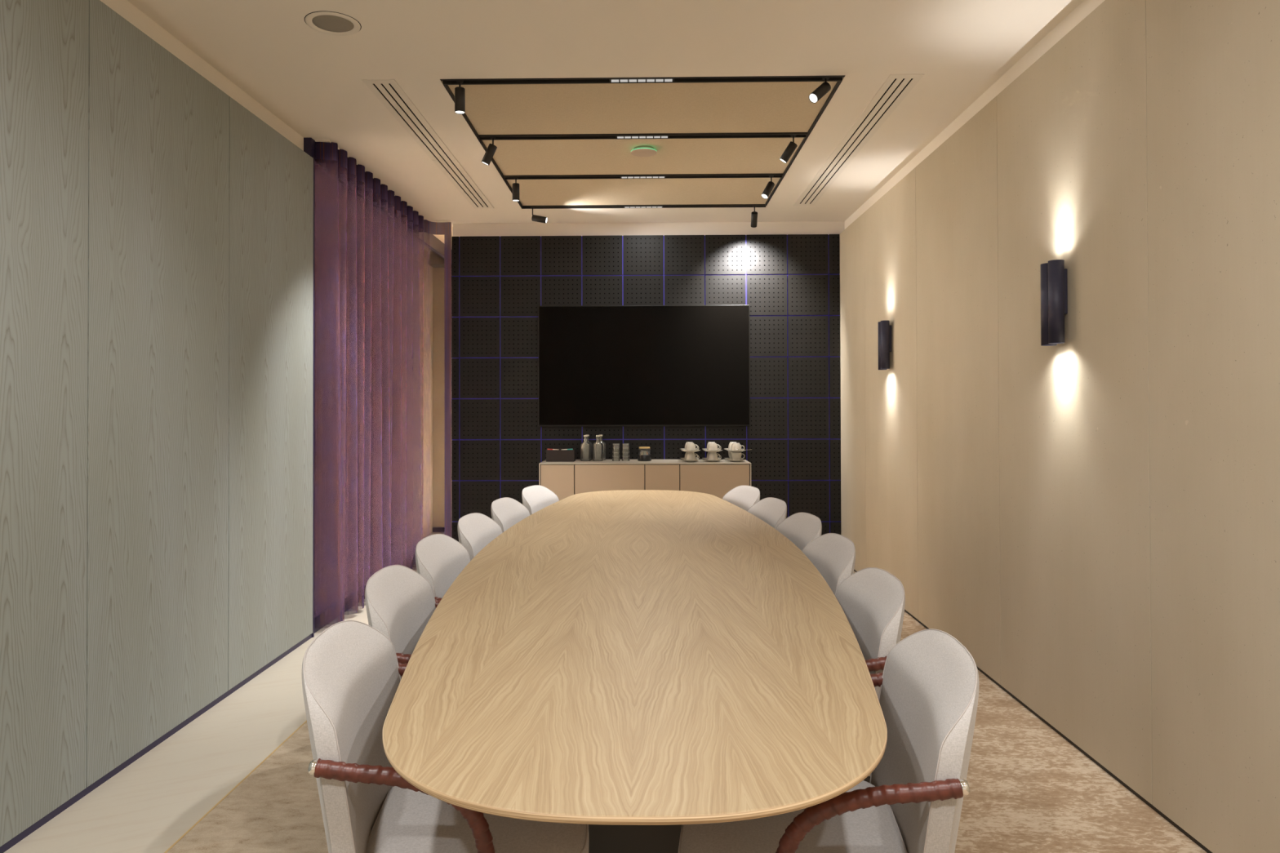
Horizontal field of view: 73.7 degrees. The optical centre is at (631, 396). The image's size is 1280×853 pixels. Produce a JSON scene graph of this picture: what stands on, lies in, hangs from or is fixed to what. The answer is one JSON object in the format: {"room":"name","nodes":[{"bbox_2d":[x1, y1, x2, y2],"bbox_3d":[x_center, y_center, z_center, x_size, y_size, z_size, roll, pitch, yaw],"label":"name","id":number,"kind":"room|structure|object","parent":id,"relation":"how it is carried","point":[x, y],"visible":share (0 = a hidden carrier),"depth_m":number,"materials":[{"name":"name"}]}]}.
{"room":"conference room","nodes":[
{"label":"conference room","id":0,"kind":"room"},
{"bbox_2d":[0,0,314,846],"bbox_3d":[-1.909,-0.151,1.244,0.181,2.896,7.020,0,-1,1],"label":"wall","id":1,"kind":"structure","parent":0,"point":[157,218],"depth_m":3.06,"materials":[{"name":"grey wood"}]},
{"bbox_2d":[0,633,312,852],"bbox_3d":[-1.850,1.284,1.265,0.061,0.026,6.890,0,-1,1],"label":"baseboard","id":2,"kind":"structure","parent":1,"relation":"attached to","point":[34,827],"depth_m":3.06,"materials":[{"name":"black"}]},
{"bbox_2d":[315,139,424,219],"bbox_3d":[-1.723,-1.433,5.899,0.080,0.009,2.190,0,-1,1],"label":"trim","id":3,"kind":"structure","parent":1,"relation":"attached to","point":[316,140],"depth_m":4.81,"materials":[{"name":"beige paint"}]},
{"bbox_2d":[4,567,417,852],"bbox_3d":[-1.141,1.363,3.232,6.000,0.100,11.050,0,-1,1],"label":"floor","id":4,"kind":"structure","parent":0,"point":[151,803],"depth_m":2.95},
{"bbox_2d":[164,720,306,852],"bbox_3d":[-1.326,1.301,2.401,0.006,0.009,9.180,0,-1,1],"label":"trim","id":5,"kind":"structure","parent":4,"relation":"on","point":[295,731],"depth_m":2.80,"materials":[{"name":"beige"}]},
{"bbox_2d":[166,570,1207,852],"bbox_3d":[0.161,1.298,2.376,2.968,0.008,9.180,0,-1,1],"label":"carpet","id":6,"kind":"object","parent":4,"relation":"on","point":[1032,790],"visible":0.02,"depth_m":2.71,"materials":[{"name":"beige carpet"}]},
{"bbox_2d":[364,564,439,679],"bbox_3d":[-0.445,0.893,2.389,0.554,0.802,0.594,0,-1,-2],"label":"chair","id":7,"kind":"object","parent":6,"relation":"on","point":[400,602],"visible":0.24,"depth_m":2.39,"materials":[{"name":"white fabric"}]},
{"bbox_2d":[415,533,471,600],"bbox_3d":[-0.459,0.899,2.984,0.554,0.802,0.594,0,-1,1],"label":"chair","id":8,"kind":"object","parent":6,"relation":"on","point":[440,558],"visible":0.23,"depth_m":2.99,"materials":[{"name":"white fabric"}]},
{"bbox_2d":[301,620,588,852],"bbox_3d":[-0.367,0.887,1.747,0.554,0.802,0.594,0,-1,-5],"label":"chair","id":9,"kind":"object","parent":6,"relation":"on","point":[352,673],"visible":0.56,"depth_m":1.62,"materials":[{"name":"fabric"}]},
{"bbox_2d":[457,512,502,559],"bbox_3d":[-0.436,0.904,3.582,0.554,0.802,0.594,0,-1,4],"label":"chair","id":10,"kind":"object","parent":6,"relation":"on","point":[476,531],"visible":0.19,"depth_m":3.59,"materials":[{"name":"white fabric"}]},
{"bbox_2d":[490,497,530,532],"bbox_3d":[-0.398,0.910,4.191,0.554,0.802,0.594,0,-1,7],"label":"chair","id":11,"kind":"object","parent":6,"relation":"on","point":[507,512],"visible":0.16,"depth_m":4.23,"materials":[{"name":"white fabric"}]},
{"bbox_2d":[521,484,559,515],"bbox_3d":[-0.326,0.916,4.833,0.554,0.802,0.594,0,-1,11],"label":"chair","id":12,"kind":"object","parent":6,"relation":"on","point":[535,498],"visible":0.24,"depth_m":4.88,"materials":[{"name":"white fabric"}]},
{"bbox_2d":[382,489,887,852],"bbox_3d":[0.036,0.937,3.255,1.190,0.732,4.282,0,-1,1],"label":"conference table","id":13,"kind":"object","parent":6,"relation":"on","point":[634,667],"visible":1,"depth_m":1.71,"materials":[{"name":"brown wood"}]},
{"bbox_2d":[538,459,751,500],"bbox_3d":[0.108,0.921,6.701,1.612,0.827,0.452,0,-1,1],"label":"sideboard","id":14,"kind":"object","parent":6,"relation":"on","point":[564,479],"visible":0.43,"depth_m":6.48,"materials":[{"name":"beige paint"}]},
{"bbox_2d":[546,448,575,462],"bbox_3d":[-0.555,0.462,6.731,0.218,0.096,0.140,0,-1,1],"label":"box","id":15,"kind":"object","parent":14,"relation":"on","point":[552,455],"visible":1,"depth_m":6.66,"materials":[{"name":"black"}]},
{"bbox_2d":[580,435,591,461],"bbox_3d":[-0.361,0.408,6.744,0.083,0.204,0.083,0,-1,1],"label":"glass bottle","id":16,"kind":"object","parent":14,"relation":"on","point":[584,436],"visible":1,"depth_m":6.73,"materials":[{"name":"beige"}]},
{"bbox_2d":[592,435,603,461],"bbox_3d":[-0.264,0.407,6.742,0.083,0.204,0.083,0,-1,1],"label":"glass bottle","id":17,"kind":"object","parent":14,"relation":"on","point":[597,436],"visible":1,"depth_m":6.73,"materials":[{"name":"beige"}]},
{"bbox_2d":[637,446,651,461],"bbox_3d":[0.104,0.453,6.745,0.108,0.110,0.108,0,-1,1],"label":"jar","id":18,"kind":"object","parent":14,"relation":"on","point":[643,457],"visible":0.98,"depth_m":6.71,"materials":[{"name":"black"}]},
{"bbox_2d":[681,458,700,462],"bbox_3d":[0.461,0.497,6.609,0.154,0.019,0.154,0,-1,1],"label":"saucer","id":19,"kind":"object","parent":14,"relation":"on","point":[683,460],"visible":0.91,"depth_m":6.57,"materials":[{"name":"beige ceramic"}]},
{"bbox_2d":[685,452,699,460],"bbox_3d":[0.466,0.466,6.611,0.096,0.067,0.084,0,-1,-22],"label":"coffee cup","id":20,"kind":"object","parent":19,"relation":"on","point":[690,456],"visible":0.97,"depth_m":6.58,"materials":[{"name":"beige ceramic"}]},
{"bbox_2d":[680,449,700,453],"bbox_3d":[0.461,0.423,6.609,0.154,0.019,0.154,0,-1,1],"label":"saucer","id":21,"kind":"object","parent":20,"relation":"on","point":[689,451],"visible":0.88,"depth_m":6.56,"materials":[{"name":"beige ceramic"}]},
{"bbox_2d":[685,443,698,449],"bbox_3d":[0.466,0.393,6.611,0.096,0.067,0.084,0,-1,-16],"label":"coffee cup","id":22,"kind":"object","parent":21,"relation":"on","point":[689,446],"visible":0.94,"depth_m":6.58,"materials":[{"name":"beige ceramic"}]},
{"bbox_2d":[703,458,722,462],"bbox_3d":[0.632,0.496,6.606,0.154,0.019,0.154,0,-1,1],"label":"saucer","id":23,"kind":"object","parent":14,"relation":"on","point":[705,460],"visible":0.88,"depth_m":6.56,"materials":[{"name":"beige ceramic"}]},
{"bbox_2d":[707,452,721,460],"bbox_3d":[0.637,0.466,6.608,0.096,0.067,0.084,0,-1,-22],"label":"coffee cup","id":24,"kind":"object","parent":23,"relation":"on","point":[712,456],"visible":0.9,"depth_m":6.58,"materials":[{"name":"beige ceramic"}]},
{"bbox_2d":[702,449,722,453],"bbox_3d":[0.632,0.423,6.606,0.154,0.019,0.154,0,-1,1],"label":"saucer","id":25,"kind":"object","parent":24,"relation":"on","point":[713,451],"visible":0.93,"depth_m":6.56,"materials":[{"name":"beige ceramic"}]},
{"bbox_2d":[707,442,720,450],"bbox_3d":[0.637,0.393,6.608,0.096,0.067,0.084,0,-1,-16],"label":"coffee cup","id":26,"kind":"object","parent":25,"relation":"on","point":[712,446],"visible":0.95,"depth_m":6.58,"materials":[{"name":"beige ceramic"}]},
{"bbox_2d":[727,458,745,462],"bbox_3d":[0.812,0.496,6.603,0.154,0.019,0.154,0,-1,1],"label":"saucer","id":27,"kind":"object","parent":14,"relation":"on","point":[741,460],"visible":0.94,"depth_m":6.56,"materials":[{"name":"beige ceramic"}]},
{"bbox_2d":[730,452,744,460],"bbox_3d":[0.817,0.465,6.606,0.096,0.067,0.084,0,-1,-28],"label":"coffee cup","id":28,"kind":"object","parent":27,"relation":"on","point":[735,455],"visible":0.94,"depth_m":6.57,"materials":[{"name":"beige ceramic"}]},
{"bbox_2d":[726,449,744,452],"bbox_3d":[0.812,0.423,6.603,0.154,0.019,0.154,0,-1,1],"label":"saucer","id":29,"kind":"object","parent":28,"relation":"on","point":[726,450],"visible":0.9,"depth_m":6.55,"materials":[{"name":"beige ceramic"}]},
{"bbox_2d":[730,442,744,450],"bbox_3d":[0.817,0.392,6.605,0.096,0.067,0.084,0,-1,-16],"label":"coffee cup","id":30,"kind":"object","parent":29,"relation":"on","point":[735,446],"visible":0.96,"depth_m":6.58,"materials":[{"name":"beige ceramic"}]},
{"bbox_3d":[-0.119,0.474,6.744,0.065,0.071,0.065,0,-1,1],"label":"tumbler","id":31,"kind":"object","parent":14,"relation":"on","visible":0},
{"bbox_2d":[612,447,620,457],"bbox_3d":[-0.119,0.440,6.744,0.065,0.071,0.065,0,-1,1],"label":"tumbler","id":32,"kind":"object","parent":31,"relation":"on","point":[614,447],"visible":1,"depth_m":6.73,"materials":[{"name":"clear glass"}]},
{"bbox_2d":[612,443,620,453],"bbox_3d":[-0.119,0.406,6.745,0.065,0.071,0.065,0,-1,1],"label":"tumbler","id":33,"kind":"object","parent":32,"relation":"on","point":[613,444],"visible":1,"depth_m":6.73,"materials":[{"name":"clear glass"}]},
{"bbox_3d":[-0.044,0.473,6.743,0.065,0.071,0.065,0,-1,1],"label":"tumbler","id":34,"kind":"object","parent":14,"relation":"on","visible":0},
{"bbox_2d":[622,447,629,457],"bbox_3d":[-0.044,0.440,6.743,0.065,0.071,0.065,0,-1,1],"label":"tumbler","id":35,"kind":"object","parent":34,"relation":"on","point":[624,448],"visible":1,"depth_m":6.73,"materials":[{"name":"clear glass"}]},
{"bbox_2d":[622,443,629,453],"bbox_3d":[-0.044,0.406,6.743,0.065,0.071,0.065,0,-1,1],"label":"tumbler","id":36,"kind":"object","parent":35,"relation":"on","point":[623,444],"visible":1,"depth_m":6.73,"materials":[{"name":"clear glass"}]},
{"bbox_3d":[0.811,0.497,6.783,0.154,0.019,0.154,0,-1,1],"label":"saucer","id":37,"kind":"object","parent":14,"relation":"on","visible":0},
{"bbox_3d":[0.823,0.467,6.782,0.109,0.067,0.084,0,-1,3],"label":"coffee cup","id":38,"kind":"object","parent":37,"relation":"on","visible":0},
{"bbox_3d":[0.811,0.424,6.783,0.154,0.019,0.154,0,-1,1],"label":"saucer","id":39,"kind":"object","parent":38,"relation":"on","visible":0},
{"bbox_2d":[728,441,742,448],"bbox_3d":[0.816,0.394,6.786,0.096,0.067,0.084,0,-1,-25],"label":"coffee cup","id":40,"kind":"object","parent":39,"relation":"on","point":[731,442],"visible":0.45,"depth_m":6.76,"materials":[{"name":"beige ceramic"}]},
{"bbox_2d":[722,484,759,511],"bbox_3d":[0.430,0.914,4.798,0.554,0.802,0.594,0,-1,-11],"label":"chair","id":41,"kind":"object","parent":6,"relation":"on","point":[744,496],"visible":0.15,"depth_m":4.86,"materials":[{"name":"white fabric"}]},
{"bbox_2d":[746,497,786,528],"bbox_3d":[0.467,0.908,4.161,0.554,0.802,0.594,0,-1,-7],"label":"chair","id":42,"kind":"object","parent":6,"relation":"on","point":[772,511],"visible":0.12,"depth_m":4.19,"materials":[{"name":"white fabric"}]},
{"bbox_2d":[775,512,822,551],"bbox_3d":[0.504,0.902,3.570,0.554,0.802,0.594,0,-1,-4],"label":"chair","id":43,"kind":"object","parent":6,"relation":"on","point":[801,529],"visible":0.14,"depth_m":3.60,"materials":[{"name":"white fabric"}]},
{"bbox_2d":[801,533,855,595],"bbox_3d":[0.488,0.896,2.979,0.554,0.802,0.594,0,-1,-1],"label":"chair","id":44,"kind":"object","parent":6,"relation":"on","point":[833,554],"visible":0.17,"depth_m":2.97,"materials":[{"name":"white fabric"}]},
{"bbox_2d":[678,628,979,852],"bbox_3d":[0.376,0.884,1.673,0.554,0.802,0.594,0,-1,8],"label":"chair","id":45,"kind":"object","parent":6,"relation":"on","point":[912,801],"visible":0.61,"depth_m":1.59,"materials":[{"name":"white fabric"}]},
{"bbox_2d":[835,567,905,782],"bbox_3d":[0.449,0.890,2.330,0.554,0.802,0.594,0,-1,2],"label":"chair","id":46,"kind":"object","parent":6,"relation":"on","point":[872,600],"visible":0.15,"depth_m":2.28,"materials":[{"name":"white fabric"}]},
{"bbox_2d":[127,0,1084,243],"bbox_3d":[-0.923,-1.550,3.256,5.550,0.174,11.050,0,-1,1],"label":"ceiling","id":47,"kind":"structure","parent":0,"point":[310,79],"depth_m":3.99,"materials":[{"name":"white paint"}]},
{"bbox_2d":[304,10,361,35],"bbox_3d":[-1.168,-1.459,3.341,0.211,0.006,0.211,0,-1,1],"label":"ceiling speaker","id":48,"kind":"object","parent":47,"relation":"attached to","point":[332,23],"visible":1,"depth_m":3.33,"materials":[{"name":"beige paint"}]},
{"bbox_2d":[312,14,353,31],"bbox_3d":[-1.168,-1.460,3.341,0.153,0.003,0.153,0,-1,1],"label":"grille","id":49,"kind":"object","parent":48,"relation":"attached to","point":[321,23],"depth_m":3.33,"materials":[{"name":"beige"}]},
{"bbox_2d":[314,141,451,628],"bbox_3d":[-1.653,-0.059,5.877,0.343,2.747,2.150,0,-1,1],"label":"curtain","id":50,"kind":"object","parent":47,"relation":"hanging from","point":[336,159],"visible":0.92,"depth_m":5.64,"materials":[{"name":"purple fabric"}]},
{"bbox_2d":[361,79,493,208],"bbox_3d":[-1.140,-1.443,5.200,0.150,0.003,2.568,0,-1,1],"label":"ceiling vent","id":51,"kind":"object","parent":47,"relation":"in","point":[390,94],"visible":1,"depth_m":4.72,"materials":[{"name":"white metal"}]},
{"bbox_2d":[440,75,844,208],"bbox_3d":[0.070,-1.471,5.195,1.853,0.052,2.586,0,-1,1],"label":"track","id":52,"kind":"object","parent":47,"relation":"attached to","point":[838,78],"visible":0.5,"depth_m":4.75,"materials":[{"name":"black metal"}]},
{"bbox_2d":[454,80,465,114],"bbox_3d":[-0.793,-1.391,3.947,0.047,0.155,0.047,0,-1,1],"label":"track spotlight","id":53,"kind":"object","parent":52,"relation":"attached to","point":[460,91],"visible":1,"depth_m":3.93,"materials":[{"name":"black metal"}]},
{"bbox_2d":[481,137,497,165],"bbox_3d":[-0.796,-1.379,4.782,0.089,0.165,0.049,0,-1,1],"label":"track spotlight","id":54,"kind":"object","parent":52,"relation":"attached to","point":[491,148],"visible":1,"depth_m":4.76,"materials":[{"name":"black metal"}]},
{"bbox_2d":[512,177,519,201],"bbox_3d":[-0.760,-1.372,5.622,0.047,0.163,0.047,0,-1,1],"label":"track spotlight","id":55,"kind":"object","parent":52,"relation":"attached to","point":[515,185],"visible":1,"depth_m":5.60,"materials":[{"name":"black metal"}]},
{"bbox_2d":[530,207,547,223],"bbox_3d":[-0.700,-1.378,6.463,0.130,0.136,0.047,0,-1,8],"label":"track spotlight","id":56,"kind":"object","parent":52,"relation":"attached to","point":[535,218],"visible":1,"depth_m":6.45,"materials":[{"name":"black metal"}]},
{"bbox_2d":[608,78,674,82],"bbox_3d":[0.048,-1.462,3.934,0.300,0.014,0.038,0,-1,1],"label":"recessed light","id":57,"kind":"object","parent":52,"relation":"attached to","point":[646,79],"visible":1,"depth_m":3.93,"materials":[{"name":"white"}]},
{"bbox_2d":[615,135,669,137],"bbox_3d":[0.063,-1.454,4.766,0.300,0.014,0.038,0,-1,1],"label":"recessed light","id":58,"kind":"object","parent":52,"relation":"attached to","point":[658,136],"visible":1,"depth_m":4.76,"materials":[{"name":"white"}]},
{"bbox_2d":[620,176,666,177],"bbox_3d":[0.077,-1.446,5.608,0.300,0.014,0.038,0,-1,1],"label":"recessed light","id":59,"kind":"object","parent":52,"relation":"attached to","point":[620,176],"visible":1,"depth_m":5.60,"materials":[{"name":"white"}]},
{"bbox_2d":[623,206,662,208],"bbox_3d":[0.092,-1.439,6.456,0.300,0.014,0.038,0,-1,1],"label":"recessed light","id":60,"kind":"object","parent":52,"relation":"attached to","point":[624,206],"visible":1,"depth_m":6.45,"materials":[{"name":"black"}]},
{"bbox_2d":[751,205,757,227],"bbox_3d":[0.932,-1.367,6.473,0.049,0.164,0.105,0,-1,1],"label":"track spotlight","id":61,"kind":"object","parent":52,"relation":"attached to","point":[754,214],"visible":1,"depth_m":6.45,"materials":[{"name":"black metal"}]},
{"bbox_2d":[760,175,774,199],"bbox_3d":[0.894,-1.374,5.578,0.100,0.167,0.047,0,-1,-33],"label":"track spotlight","id":62,"kind":"object","parent":52,"relation":"attached to","point":[770,185],"visible":1,"depth_m":5.56,"materials":[{"name":"black metal"}]},
{"bbox_2d":[779,134,797,163],"bbox_3d":[0.876,-1.384,4.757,0.100,0.163,0.047,0,-1,12],"label":"track spotlight","id":63,"kind":"object","parent":52,"relation":"attached to","point":[792,146],"visible":1,"depth_m":4.74,"materials":[{"name":"black metal"}]},
{"bbox_2d":[808,76,831,102],"bbox_3d":[0.861,-1.405,3.897,0.115,0.138,0.047,0,-1,-33],"label":"track spotlight","id":64,"kind":"object","parent":52,"relation":"attached to","point":[824,87],"visible":1,"depth_m":3.88,"materials":[{"name":"black metal"}]},
{"bbox_2d":[631,145,657,156],"bbox_3d":[0.073,-1.444,5.013,0.155,0.027,0.155,0,-1,1],"label":"smoke detector","id":65,"kind":"object","parent":47,"relation":"attached to","point":[642,150],"visible":1,"depth_m":4.98,"materials":[{"name":"beige plastic"}]},
{"bbox_2d":[793,74,924,205],"bbox_3d":[1.274,-1.449,5.141,0.153,0.003,2.543,0,-1,1],"label":"ceiling vent","id":66,"kind":"object","parent":47,"relation":"in","point":[895,89],"visible":1,"depth_m":4.68,"materials":[{"name":"white metal"}]},
{"bbox_2d":[451,221,844,542],"bbox_3d":[0.176,-0.102,7.032,3.290,2.896,0.174,0,-1,1],"label":"wall","id":67,"kind":"structure","parent":0,"point":[788,273],"depth_m":6.96,"materials":[{"name":"black perforated acoustic panel"},{"name":"blue-violet painted joints"}]},
{"bbox_2d":[537,304,750,426],"bbox_3d":[0.103,-0.247,6.910,1.706,0.978,0.074,0,-1,1],"label":"television","id":68,"kind":"object","parent":67,"relation":"attached to","point":[599,366],"visible":1,"depth_m":6.87,"materials":[{"name":"black"}]},
{"bbox_2d":[840,0,1279,852],"bbox_3d":[1.730,-0.150,2.422,0.222,2.896,9.500,0,-1,1],"label":"wall","id":69,"kind":"structure","parent":0,"point":[1093,516],"depth_m":2.96,"materials":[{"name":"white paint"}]},
{"bbox_2d":[877,320,891,369],"bbox_3d":[1.635,-0.329,5.496,0.074,0.312,0.115,0,-1,1],"label":"wall sconce","id":70,"kind":"object","parent":69,"relation":"attached to","point":[884,328],"visible":1,"depth_m":5.45,"materials":[{"name":"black metal"}]},
{"bbox_2d":[853,569,1212,852],"bbox_3d":[1.649,1.286,2.335,0.042,0.024,9.150,0,-1,1],"label":"baseboard","id":71,"kind":"structure","parent":69,"relation":"attached to","point":[1100,766],"depth_m":2.98,"materials":[{"name":"black"}]},
{"bbox_2d":[1040,259,1067,346],"bbox_3d":[1.596,-0.351,3.214,0.074,0.312,0.115,0,-1,1],"label":"wall sconce","id":72,"kind":"object","parent":69,"relation":"attached to","point":[1054,291],"visible":1,"depth_m":3.17,"materials":[{"name":"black metal"}]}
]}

